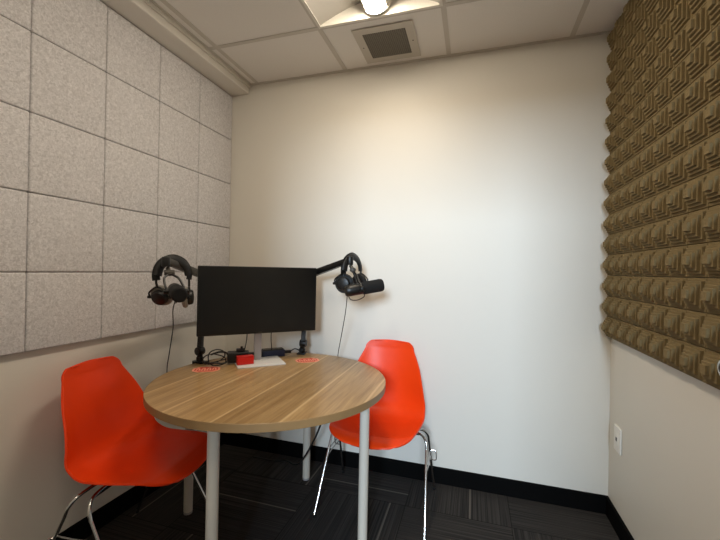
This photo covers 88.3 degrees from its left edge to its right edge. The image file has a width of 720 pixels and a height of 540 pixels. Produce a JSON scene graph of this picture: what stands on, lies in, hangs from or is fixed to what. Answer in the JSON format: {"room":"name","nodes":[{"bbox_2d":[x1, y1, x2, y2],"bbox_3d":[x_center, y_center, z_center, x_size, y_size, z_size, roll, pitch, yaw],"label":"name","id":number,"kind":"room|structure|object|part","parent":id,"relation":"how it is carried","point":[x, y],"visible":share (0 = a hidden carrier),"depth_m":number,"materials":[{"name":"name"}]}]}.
{"room":"podcast recording studio","nodes":[
{"label":"podcast recording studio","id":0,"kind":"room"},
{"bbox_2d":[0,187,224,539],"bbox_3d":[-1.342,-0.189,1.216,0.100,2.693,2.720,1,0,17],"label":"wall","id":1,"kind":"structure","parent":0,"point":[36,488],"depth_m":1.47,"materials":[{"name":"paint"}]},
{"bbox_2d":[0,272,25,355],"bbox_3d":[-1.280,0.155,1.228,0.022,0.293,0.289,1,0,17],"label":"tile","id":2,"kind":"structure","parent":1,"relation":"attached to","point":[12,284],"depth_m":1.32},
{"bbox_2d":[0,187,27,271],"bbox_3d":[-1.274,-0.141,1.228,0.022,0.293,0.289,1,0,17],"label":"tile","id":3,"kind":"structure","parent":1,"relation":"attached to","point":[13,203],"depth_m":1.32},
{"bbox_2d":[0,102,28,190],"bbox_3d":[-1.268,-0.436,1.228,0.022,0.293,0.289,1,0,17],"label":"tile","id":4,"kind":"structure","parent":1,"relation":"attached to","point":[14,121],"depth_m":1.32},
{"bbox_2d":[0,15,30,110],"bbox_3d":[-1.263,-0.731,1.228,0.022,0.293,0.289,1,0,17],"label":"tile","id":5,"kind":"structure","parent":1,"relation":"attached to","point":[15,40],"depth_m":1.32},
{"bbox_2d":[0,0,30,29],"bbox_3d":[-1.257,-1.027,1.228,0.022,0.293,0.289,1,0,17],"label":"tile","id":6,"kind":"structure","parent":1,"relation":"attached to","point":[18,12],"depth_m":1.32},
{"bbox_2d":[24,272,101,351],"bbox_3d":[-1.195,0.157,1.506,0.022,0.293,0.289,1,0,17],"label":"tile","id":7,"kind":"structure","parent":1,"relation":"attached to","point":[62,308],"depth_m":1.48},
{"bbox_2d":[25,193,102,271],"bbox_3d":[-1.189,-0.139,1.506,0.022,0.293,0.289,1,0,17],"label":"tile","id":8,"kind":"structure","parent":1,"relation":"attached to","point":[64,235],"depth_m":1.48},
{"bbox_2d":[26,113,104,204],"bbox_3d":[-1.183,-0.434,1.506,0.022,0.293,0.289,1,0,17],"label":"tile","id":9,"kind":"structure","parent":1,"relation":"attached to","point":[65,162],"depth_m":1.48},
{"bbox_2d":[28,33,105,137],"bbox_3d":[-1.177,-0.730,1.507,0.022,0.293,0.289,1,0,17],"label":"tile","id":10,"kind":"structure","parent":1,"relation":"attached to","point":[66,89],"depth_m":1.48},
{"bbox_2d":[29,0,106,71],"bbox_3d":[-1.172,-1.025,1.507,0.022,0.293,0.289,1,0,17],"label":"tile","id":11,"kind":"structure","parent":1,"relation":"attached to","point":[78,27],"depth_m":1.51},
{"bbox_2d":[101,272,155,337],"bbox_3d":[-1.110,0.159,1.785,0.022,0.293,0.289,1,0,17],"label":"tile","id":12,"kind":"structure","parent":1,"relation":"attached to","point":[126,308],"depth_m":1.76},
{"bbox_2d":[102,206,156,271],"bbox_3d":[-1.104,-0.137,1.785,0.022,0.293,0.289,1,0,17],"label":"tile","id":13,"kind":"structure","parent":1,"relation":"attached to","point":[129,237],"depth_m":1.76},
{"bbox_2d":[102,140,157,214],"bbox_3d":[-1.098,-0.432,1.785,0.022,0.293,0.289,1,0,17],"label":"tile","id":14,"kind":"structure","parent":1,"relation":"attached to","point":[130,175],"depth_m":1.76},
{"bbox_2d":[103,73,158,157],"bbox_3d":[-1.092,-0.728,1.785,0.022,0.293,0.289,1,0,17],"label":"tile","id":15,"kind":"structure","parent":1,"relation":"attached to","point":[131,115],"depth_m":1.76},
{"bbox_2d":[105,7,159,100],"bbox_3d":[-1.086,-1.023,1.785,0.022,0.293,0.289,1,0,17],"label":"tile","id":16,"kind":"structure","parent":1,"relation":"attached to","point":[132,56],"depth_m":1.76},
{"bbox_2d":[50,432,223,539],"bbox_3d":[-1.298,1.115,1.252,0.012,0.087,2.608,1,0,17],"label":"baseboard","id":17,"kind":"structure","parent":1,"relation":"attached to","point":[102,516],"depth_m":1.71,"materials":[{"name":"black rubber"}]},
{"bbox_2d":[100,0,250,95],"bbox_3d":[-1.185,-1.343,1.228,0.150,0.338,2.618,1,0,17],"label":"trim","id":18,"kind":"structure","parent":1,"relation":"attached to","point":[138,13],"depth_m":1.91,"materials":[{"name":"paint"}]},
{"bbox_2d":[155,272,195,328],"bbox_3d":[-1.024,0.160,2.063,0.022,0.293,0.289,1,0,17],"label":"tile","id":19,"kind":"structure","parent":1,"relation":"attached to","point":[163,313],"depth_m":2.05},
{"bbox_2d":[156,216,196,271],"bbox_3d":[-1.018,-0.135,2.063,0.022,0.293,0.289,1,0,17],"label":"tile","id":20,"kind":"structure","parent":1,"relation":"attached to","point":[174,236],"depth_m":2.05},
{"bbox_2d":[157,159,197,221],"bbox_3d":[-1.013,-0.431,2.063,0.022,0.293,0.289,1,0,17],"label":"tile","id":21,"kind":"structure","parent":1,"relation":"attached to","point":[177,190],"depth_m":2.04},
{"bbox_2d":[158,102,198,171],"bbox_3d":[-1.007,-0.726,2.063,0.022,0.293,0.289,1,0,17],"label":"tile","id":22,"kind":"structure","parent":1,"relation":"attached to","point":[178,140],"depth_m":2.04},
{"bbox_2d":[159,45,199,121],"bbox_3d":[-1.001,-1.022,2.064,0.022,0.293,0.289,1,0,17],"label":"tile","id":23,"kind":"structure","parent":1,"relation":"attached to","point":[179,89],"depth_m":2.04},
{"bbox_2d":[195,277,196,321],"bbox_3d":[-0.936,0.162,2.350,0.022,0.293,0.306,1,0,17],"label":"tile","id":24,"kind":"structure","parent":1,"relation":"attached to","point":[196,277],"depth_m":2.20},
{"bbox_2d":[196,223,229,268],"bbox_3d":[-0.931,-0.133,2.350,0.022,0.293,0.306,1,0,17],"label":"tile","id":25,"kind":"structure","parent":1,"relation":"attached to","point":[213,242],"depth_m":2.33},
{"bbox_2d":[196,173,230,227],"bbox_3d":[-0.925,-0.429,2.350,0.022,0.293,0.306,1,0,17],"label":"tile","id":26,"kind":"structure","parent":1,"relation":"attached to","point":[213,205],"depth_m":2.33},
{"bbox_2d":[197,124,231,183],"bbox_3d":[-0.919,-0.724,2.350,0.022,0.293,0.306,1,0,17],"label":"tile","id":27,"kind":"structure","parent":1,"relation":"attached to","point":[214,154],"depth_m":2.33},
{"bbox_2d":[198,74,231,139],"bbox_3d":[-0.913,-1.020,2.350,0.022,0.293,0.306,1,0,17],"label":"tile","id":28,"kind":"structure","parent":1,"relation":"attached to","point":[215,105],"depth_m":2.33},
{"bbox_2d":[84,444,619,539],"bbox_3d":[-0.230,1.205,0.919,2.452,0.050,2.820,1,0,17],"label":"floor","id":29,"kind":"structure","parent":0,"point":[259,499],"depth_m":1.82,"materials":[{"name":"carpet"}]},
{"bbox_2d":[47,356,218,539],"bbox_3d":[-0.880,0.771,1.485,0.504,0.792,0.566,1,0,9],"label":"shell chair","id":30,"kind":"object","parent":29,"relation":"on","point":[111,439],"visible":0.94,"depth_m":1.50,"materials":[{"name":"orange plastic"}]},
{"bbox_3d":[-1.025,0.964,1.292,0.245,0.390,0.097,1,0,-34],"label":"leg","id":31,"kind":"part","parent":30,"relation":"part of","materials":[{"name":"silver metal"}]},
{"bbox_3d":[-0.862,0.967,1.260,0.106,0.391,0.268,1,0,-43],"label":"leg","id":32,"kind":"part","parent":30,"relation":"part of","materials":[{"name":"silver metal"}]},
{"bbox_3d":[-0.958,0.965,1.714,0.097,0.391,0.245,1,0,-38],"label":"leg","id":33,"kind":"part","parent":30,"relation":"part of","materials":[{"name":"silver metal"}]},
{"bbox_3d":[-0.793,0.969,1.693,0.268,0.391,0.106,1,0,-29],"label":"leg","id":34,"kind":"part","parent":30,"relation":"part of","materials":[{"name":"silver metal"}]},
{"bbox_2d":[143,353,385,539],"bbox_3d":[-0.396,0.829,1.662,1.006,0.695,1.006,1,0,17],"label":"round table","id":35,"kind":"object","parent":29,"relation":"on","point":[294,395],"visible":0.84,"depth_m":1.45,"materials":[{"name":"brown wood"}]},
{"bbox_2d":[161,257,207,363],"bbox_3d":[-0.824,0.248,1.786,0.082,0.608,0.408,1,0,5],"label":"boom stand","id":36,"kind":"object","parent":35,"relation":"attached to","point":[199,350],"visible":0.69,"depth_m":1.86,"materials":[{"name":"black metal"}]},
{"bbox_2d":[147,254,193,307],"bbox_3d":[-0.842,0.052,1.681,0.102,0.248,0.211,1,0,37],"label":"headphones","id":37,"kind":"object","parent":36,"relation":"hanging from","point":[157,296],"visible":0.83,"depth_m":1.63,"materials":[{"name":"black plastic"}]},
{"bbox_2d":[147,285,172,304],"bbox_3d":[-0.876,0.113,1.638,0.110,0.091,0.074,1,0,17],"label":"ear cup","id":38,"kind":"object","parent":37,"relation":"on","point":[157,296],"depth_m":1.62,"materials":[{"name":"black plastic"}]},
{"bbox_2d":[153,255,191,276],"bbox_3d":[-0.838,-0.019,1.667,0.021,0.096,0.185,1,0,30],"label":"headband","id":39,"kind":"object","parent":37,"relation":"on","point":[158,269],"depth_m":1.67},
{"bbox_2d":[182,286,193,307],"bbox_3d":[-0.805,0.127,1.736,0.088,0.100,0.099,1,0,17],"label":"ear cup","id":40,"kind":"object","parent":37,"relation":"on","point":[190,299],"depth_m":1.71,"materials":[{"name":"black plastic"}]},
{"bbox_2d":[163,267,188,303],"bbox_3d":[-0.765,0.065,1.551,0.096,0.156,0.194,1,0,-34],"label":"microphone","id":41,"kind":"object","parent":36,"relation":"attached to","point":[178,293],"visible":1,"depth_m":1.51,"materials":[{"name":"black plastic"}]},
{"bbox_2d":[166,302,174,372],"bbox_3d":[-0.910,0.466,1.786,0.060,0.702,0.373,1,0,-23],"label":"microphone cable","id":42,"kind":"object","parent":41,"relation":"hanging from","point":[174,302],"visible":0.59,"depth_m":1.77,"materials":[{"name":"black rubber"}]},
{"bbox_3d":[-0.830,-0.002,1.785,0.032,0.101,0.376,1,0,2],"label":"arm","id":43,"kind":"part","parent":36,"relation":"part of","materials":[{"name":"grey metal"}]},
{"bbox_3d":[-0.819,0.440,1.897,0.036,0.052,0.036,1,0,17],"label":"post","id":44,"kind":"part","parent":36,"relation":"part of","materials":[{"name":"black metal"}]},
{"bbox_3d":[-0.820,0.226,1.933,0.028,0.382,0.105,1,0,-8],"label":"arm","id":45,"kind":"part","parent":36,"relation":"part of","materials":[{"name":"black metal"}]},
{"bbox_3d":[-0.821,0.832,1.784,0.041,0.649,0.041,1,0,17],"label":"leg","id":46,"kind":"part","parent":35,"relation":"part of","materials":[{"name":"paint"}]},
{"bbox_2d":[192,366,220,371],"bbox_3d":[-0.734,0.474,1.773,0.124,0.002,0.094,1,0,-16],"label":"sticker","id":47,"kind":"object","parent":35,"relation":"on","point":[213,368],"visible":1,"depth_m":1.77,"materials":[{"name":"paper"}]},
{"bbox_3d":[-0.504,0.838,1.262,0.041,0.649,0.041,1,0,17],"label":"leg","id":48,"kind":"part","parent":35,"relation":"part of","materials":[{"name":"paint"}]},
{"bbox_2d":[202,349,227,365],"bbox_3d":[-0.708,0.432,1.823,0.125,0.078,0.050,1,0,-26],"label":"coiled cable","id":49,"kind":"object","parent":35,"relation":"on","point":[221,351],"visible":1,"depth_m":1.82,"materials":[{"name":"black rubber"}]},
{"bbox_2d":[227,346,253,362],"bbox_3d":[-0.613,0.430,1.904,0.130,0.078,0.055,1,0,-20],"label":"power adapter","id":50,"kind":"object","parent":35,"relation":"on","point":[231,357],"visible":0.8,"depth_m":1.88,"materials":[{"name":"black plastic"}]},
{"bbox_2d":[196,266,316,368],"bbox_3d":[-0.517,0.231,1.917,0.598,0.496,0.180,1,0,-26],"label":"monitor","id":51,"kind":"object","parent":35,"relation":"on","point":[231,300],"visible":0.92,"depth_m":1.89,"materials":[{"name":"black plastic"}]},
{"bbox_2d":[236,354,253,364],"bbox_3d":[-0.576,0.450,1.856,0.081,0.041,0.037,1,0,-30],"label":"box","id":52,"kind":"object","parent":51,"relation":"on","point":[241,359],"visible":1,"depth_m":1.84,"materials":[{"name":"plastic"}]},
{"bbox_3d":[-0.575,0.431,1.856,0.081,0.005,0.037,1,0,-30],"label":"lid","id":53,"kind":"part","parent":52,"relation":"part of","materials":[{"name":"red plastic"}]},
{"bbox_3d":[-0.522,0.475,1.917,0.236,0.008,0.180,1,0,-26],"label":"plate","id":54,"kind":"part","parent":51,"relation":"part of","materials":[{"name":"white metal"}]},
{"bbox_2d":[261,347,290,356],"bbox_3d":[-0.470,0.460,2.076,0.168,0.041,0.055,1,0,-26],"label":"station","id":55,"kind":"object","parent":35,"relation":"on","point":[278,351],"visible":0.92,"depth_m":2.05,"materials":[{"name":"black plastic"}]},
{"bbox_3d":[-0.487,0.441,2.071,0.116,0.005,0.045,1,0,-26],"label":"lid","id":56,"kind":"part","parent":55,"relation":"part of","materials":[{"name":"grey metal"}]},
{"bbox_3d":[-0.298,0.843,2.092,0.041,0.649,0.041,1,0,17],"label":"leg","id":57,"kind":"part","parent":35,"relation":"part of","materials":[{"name":"paint"}]},
{"bbox_2d":[295,358,318,362],"bbox_3d":[-0.282,0.483,1.988,0.124,0.002,0.094,1,0,-21],"label":"sticker","id":58,"kind":"object","parent":35,"relation":"on","point":[302,360],"visible":1,"depth_m":1.98,"materials":[{"name":"red paper"}]},
{"bbox_2d":[297,256,352,354],"bbox_3d":[-0.209,0.246,2.011,0.080,0.635,0.434,1,0,-43],"label":"boom stand","id":59,"kind":"object","parent":35,"relation":"attached to","point":[303,342],"visible":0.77,"depth_m":2.03,"materials":[{"name":"black metal"}]},
{"bbox_3d":[-0.333,0.446,2.145,0.039,0.058,0.036,1,0,17],"label":"post","id":60,"kind":"part","parent":59,"relation":"part of","materials":[{"name":"black metal"}]},
{"bbox_3d":[-0.318,0.231,2.144,0.038,0.382,0.039,1,0,0],"label":"arm","id":61,"kind":"part","parent":59,"relation":"part of","materials":[{"name":"black metal"}]},
{"bbox_3d":[-0.179,-0.006,2.015,0.032,0.122,0.379,1,0,-43],"label":"arm","id":62,"kind":"part","parent":59,"relation":"part of","materials":[{"name":"black metal"}]},
{"bbox_2d":[333,252,367,292],"bbox_3d":[-0.040,0.014,1.927,0.111,0.210,0.204,1,0,34],"label":"headphones","id":63,"kind":"object","parent":59,"relation":"hanging from","point":[343,279],"visible":0.77,"depth_m":1.87,"materials":[{"name":"black plastic"}]},
{"bbox_2d":[333,275,353,292],"bbox_3d":[-0.082,0.068,1.868,0.110,0.100,0.052,1,0,17],"label":"ear cup","id":64,"kind":"object","parent":63,"relation":"on","point":[340,281],"depth_m":1.85,"materials":[{"name":"black plastic"}]},
{"bbox_2d":[342,253,361,271],"bbox_3d":[-0.038,-0.039,1.928,0.022,0.096,0.184,1,0,34],"label":"headband","id":65,"kind":"object","parent":63,"relation":"on","point":[355,257],"depth_m":1.91,"materials":[{"name":"black plastic"}]},
{"bbox_2d":[352,273,366,283],"bbox_3d":[-0.007,0.068,1.981,0.100,0.100,0.026,1,0,38],"label":"ear cup","id":66,"kind":"object","parent":63,"relation":"on","point":[362,278],"depth_m":1.96,"materials":[{"name":"black plastic"}]},
{"bbox_2d":[344,265,384,300],"bbox_3d":[0.020,0.061,1.802,0.192,0.176,0.138,1,0,17],"label":"microphone","id":67,"kind":"object","parent":59,"relation":"attached to","point":[372,286],"visible":1,"depth_m":1.78,"materials":[{"name":"black plastic"}]},
{"bbox_2d":[322,299,346,463],"bbox_3d":[-0.116,0.647,2.098,0.074,1.063,0.343,1,0,-25],"label":"microphone cable","id":68,"kind":"object","parent":67,"relation":"hanging from","point":[346,299],"visible":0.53,"depth_m":1.99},
{"bbox_3d":[0.015,0.849,1.567,0.041,0.649,0.041,1,0,17],"label":"leg","id":69,"kind":"part","parent":35,"relation":"part of","materials":[{"name":"paint"}]},
{"bbox_2d":[253,425,320,465],"bbox_3d":[-0.420,0.855,2.135,0.136,0.646,0.600,1,0,-45],"label":"cable","id":70,"kind":"object","parent":29,"relation":"on","point":[309,448],"visible":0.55,"depth_m":2.04,"materials":[{"name":"black rubber"}]},
{"bbox_2d":[312,339,436,539],"bbox_3d":[0.093,0.791,1.878,0.566,0.792,0.504,1,0,17],"label":"shell chair","id":71,"kind":"object","parent":29,"relation":"on","point":[398,416],"visible":0.91,"depth_m":1.97,"materials":[{"name":"orange plastic"}]},
{"bbox_3d":[-0.136,0.982,1.887,0.268,0.391,0.106,1,0,-35],"label":"leg","id":72,"kind":"part","parent":71,"relation":"part of","materials":[{"name":"silver metal"}]},
{"bbox_3d":[-0.082,0.983,2.045,0.097,0.390,0.245,1,0,-26],"label":"leg","id":73,"kind":"part","parent":71,"relation":"part of","materials":[{"name":"silver metal"}]},
{"bbox_3d":[0.282,0.990,1.759,0.106,0.391,0.268,1,0,-21],"label":"leg","id":74,"kind":"part","parent":71,"relation":"part of","materials":[{"name":"silver metal"}]},
{"bbox_3d":[0.326,0.991,1.920,0.245,0.391,0.097,1,0,-30],"label":"leg","id":75,"kind":"part","parent":71,"relation":"part of","materials":[{"name":"silver metal"}]},
{"bbox_2d":[153,0,628,83],"bbox_3d":[-0.180,-1.378,0.920,2.452,0.330,2.820,1,0,17],"label":"ceiling","id":76,"kind":"structure","parent":0,"point":[483,24],"depth_m":1.84,"materials":[{"name":"tile"}]},
{"bbox_2d":[301,0,442,28],"bbox_3d":[-0.002,-1.248,1.479,0.606,0.094,0.606,1,0,17],"label":"ceiling light","id":77,"kind":"object","parent":76,"relation":"attached to","point":[325,13],"visible":1,"depth_m":1.75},
{"bbox_2d":[362,0,386,12],"bbox_3d":[-0.003,-1.216,1.479,0.099,0.020,0.542,1,0,17],"label":"diffuser","id":78,"kind":"object","parent":77,"relation":"attached to","point":[369,6],"depth_m":1.70,"materials":[{"name":"white plastic"}]},
{"bbox_2d":[149,0,611,85],"bbox_3d":[-0.105,-1.209,0.896,2.088,0.004,2.620,1,0,17],"label":"trim","id":79,"kind":"structure","parent":76,"relation":"attached to","point":[586,2],"depth_m":1.94,"materials":[{"name":"white metal"}]},
{"bbox_2d":[351,20,420,63],"bbox_3d":[0.148,-1.200,1.971,0.310,0.005,0.304,1,0,17],"label":"ceiling vent","id":80,"kind":"object","parent":76,"relation":"in","point":[394,41],"visible":1,"depth_m":1.95,"materials":[{"name":"grey metal"}]},
{"bbox_2d":[363,28,411,57],"bbox_3d":[0.148,-1.201,1.971,0.222,0.002,0.218,1,0,17],"label":"grille","id":81,"kind":"object","parent":80,"relation":"attached to","point":[388,42],"depth_m":1.96,"materials":[{"name":"grey metal"}]},
{"bbox_2d":[225,34,611,495],"bbox_3d":[0.195,-0.158,2.220,2.452,2.693,0.100,1,0,17],"label":"wall","id":82,"kind":"structure","parent":0,"point":[472,186],"depth_m":2.05,"materials":[{"name":"paint"}]},
{"bbox_2d":[224,433,605,513],"bbox_3d":[0.153,1.143,2.165,2.228,0.087,0.012,1,0,17],"label":"baseboard","id":83,"kind":"structure","parent":82,"relation":"attached to","point":[570,498],"depth_m":2.07,"materials":[{"name":"black rubber"}]},
{"bbox_2d":[608,276,719,539],"bbox_3d":[0.906,-0.145,0.527,0.100,2.693,2.720,1,0,17],"label":"wall","id":84,"kind":"structure","parent":0,"point":[664,484],"depth_m":1.32,"materials":[{"name":"paint"}]},
{"bbox_2d":[601,276,632,347],"bbox_3d":[1.177,0.177,1.699,0.054,0.301,0.309,1,0,17],"label":"panel","id":85,"kind":"object","parent":84,"relation":"attached to","point":[617,324],"visible":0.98,"depth_m":1.68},
{"bbox_2d":[614,424,621,455],"bbox_3d":[1.195,0.786,1.722,0.011,0.116,0.077,1,0,17],"label":"wall outlet","id":86,"kind":"object","parent":84,"relation":"attached to","point":[617,431],"visible":1,"depth_m":1.71,"materials":[{"name":"white plastic"}]},
{"bbox_2d":[603,205,633,275],"bbox_3d":[1.183,-0.125,1.699,0.054,0.301,0.309,1,0,17],"label":"panel","id":87,"kind":"object","parent":84,"relation":"attached to","point":[618,225],"visible":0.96,"depth_m":1.68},
{"bbox_2d":[605,495,633,539],"bbox_3d":[0.843,1.156,0.597,0.012,0.087,2.608,1,0,17],"label":"baseboard","id":88,"kind":"structure","parent":84,"relation":"attached to","point":[616,521],"depth_m":1.70,"materials":[{"name":"black rubber"}]},
{"bbox_2d":[604,132,635,214],"bbox_3d":[1.188,-0.426,1.699,0.054,0.301,0.309,1,0,17],"label":"panel","id":89,"kind":"object","parent":84,"relation":"attached to","point":[620,178],"visible":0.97,"depth_m":1.68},
{"bbox_2d":[605,67,636,153],"bbox_3d":[1.194,-0.727,1.699,0.054,0.301,0.309,1,0,17],"label":"panel","id":90,"kind":"object","parent":84,"relation":"attached to","point":[620,103],"visible":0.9,"depth_m":1.68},
{"bbox_2d":[606,0,637,91],"bbox_3d":[1.200,-1.029,1.699,0.054,0.301,0.309,1,0,17],"label":"panel","id":91,"kind":"object","parent":84,"relation":"attached to","point":[622,56],"visible":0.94,"depth_m":1.68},
{"bbox_2d":[626,276,671,365],"bbox_3d":[1.086,0.175,1.403,0.054,0.301,0.309,1,0,17],"label":"panel","id":92,"kind":"object","parent":84,"relation":"attached to","point":[648,335],"visible":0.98,"depth_m":1.38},
{"bbox_2d":[628,188,672,276],"bbox_3d":[1.092,-0.127,1.403,0.054,0.301,0.309,1,0,17],"label":"panel","id":93,"kind":"object","parent":84,"relation":"attached to","point":[650,217],"visible":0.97,"depth_m":1.38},
{"bbox_2d":[629,99,673,203],"bbox_3d":[1.098,-0.428,1.403,0.054,0.301,0.309,1,0,17],"label":"panel","id":94,"kind":"object","parent":84,"relation":"attached to","point":[651,149],"visible":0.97,"depth_m":1.38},
{"bbox_2d":[630,17,674,130],"bbox_3d":[1.104,-0.729,1.403,0.054,0.301,0.309,1,0,17],"label":"panel","id":95,"kind":"object","parent":84,"relation":"attached to","point":[652,92],"visible":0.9,"depth_m":1.38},
{"bbox_2d":[632,0,675,57],"bbox_3d":[1.110,-1.031,1.403,0.054,0.301,0.309,1,0,17],"label":"panel","id":96,"kind":"object","parent":84,"relation":"attached to","point":[650,15],"visible":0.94,"depth_m":1.42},
{"bbox_2d":[674,0,681,6],"bbox_3d":[1.019,-1.033,1.107,0.054,0.301,0.309,1,0,17],"label":"panel","id":97,"kind":"object","parent":84,"relation":"attached to","point":[676,2],"visible":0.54,"depth_m":1.24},
{"bbox_2d":[663,277,719,389],"bbox_3d":[0.995,0.173,1.107,0.054,0.301,0.309,1,0,17],"label":"panel","id":98,"kind":"object","parent":84,"relation":"attached to","point":[692,322],"visible":1,"depth_m":1.09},
{"bbox_2d":[665,168,719,277],"bbox_3d":[1.001,-0.128,1.107,0.054,0.301,0.309,1,0,17],"label":"panel","id":99,"kind":"object","parent":84,"relation":"attached to","point":[693,231],"visible":1,"depth_m":1.09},
{"bbox_2d":[667,60,719,186],"bbox_3d":[1.007,-0.430,1.107,0.054,0.301,0.309,1,0,17],"label":"panel","id":100,"kind":"object","parent":84,"relation":"attached to","point":[694,140],"visible":1,"depth_m":1.09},
{"bbox_2d":[668,0,719,97],"bbox_3d":[1.013,-0.731,1.107,0.054,0.301,0.309,1,0,17],"label":"panel","id":101,"kind":"object","parent":84,"relation":"attached to","point":[695,48],"visible":0.98,"depth_m":1.12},
{"bbox_3d":[0.905,0.171,0.811,0.054,0.301,0.309,1,0,17],"label":"panel","id":102,"kind":"object","parent":84,"relation":"attached to","visible":0},
{"bbox_2d":[717,361,719,374],"bbox_3d":[0.902,0.245,0.918,0.014,0.048,0.048,1,0,17],"label":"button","id":103,"kind":"object","parent":102,"relation":"attached to","point":[718,364],"visible":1,"depth_m":0.93,"materials":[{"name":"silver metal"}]}
]}

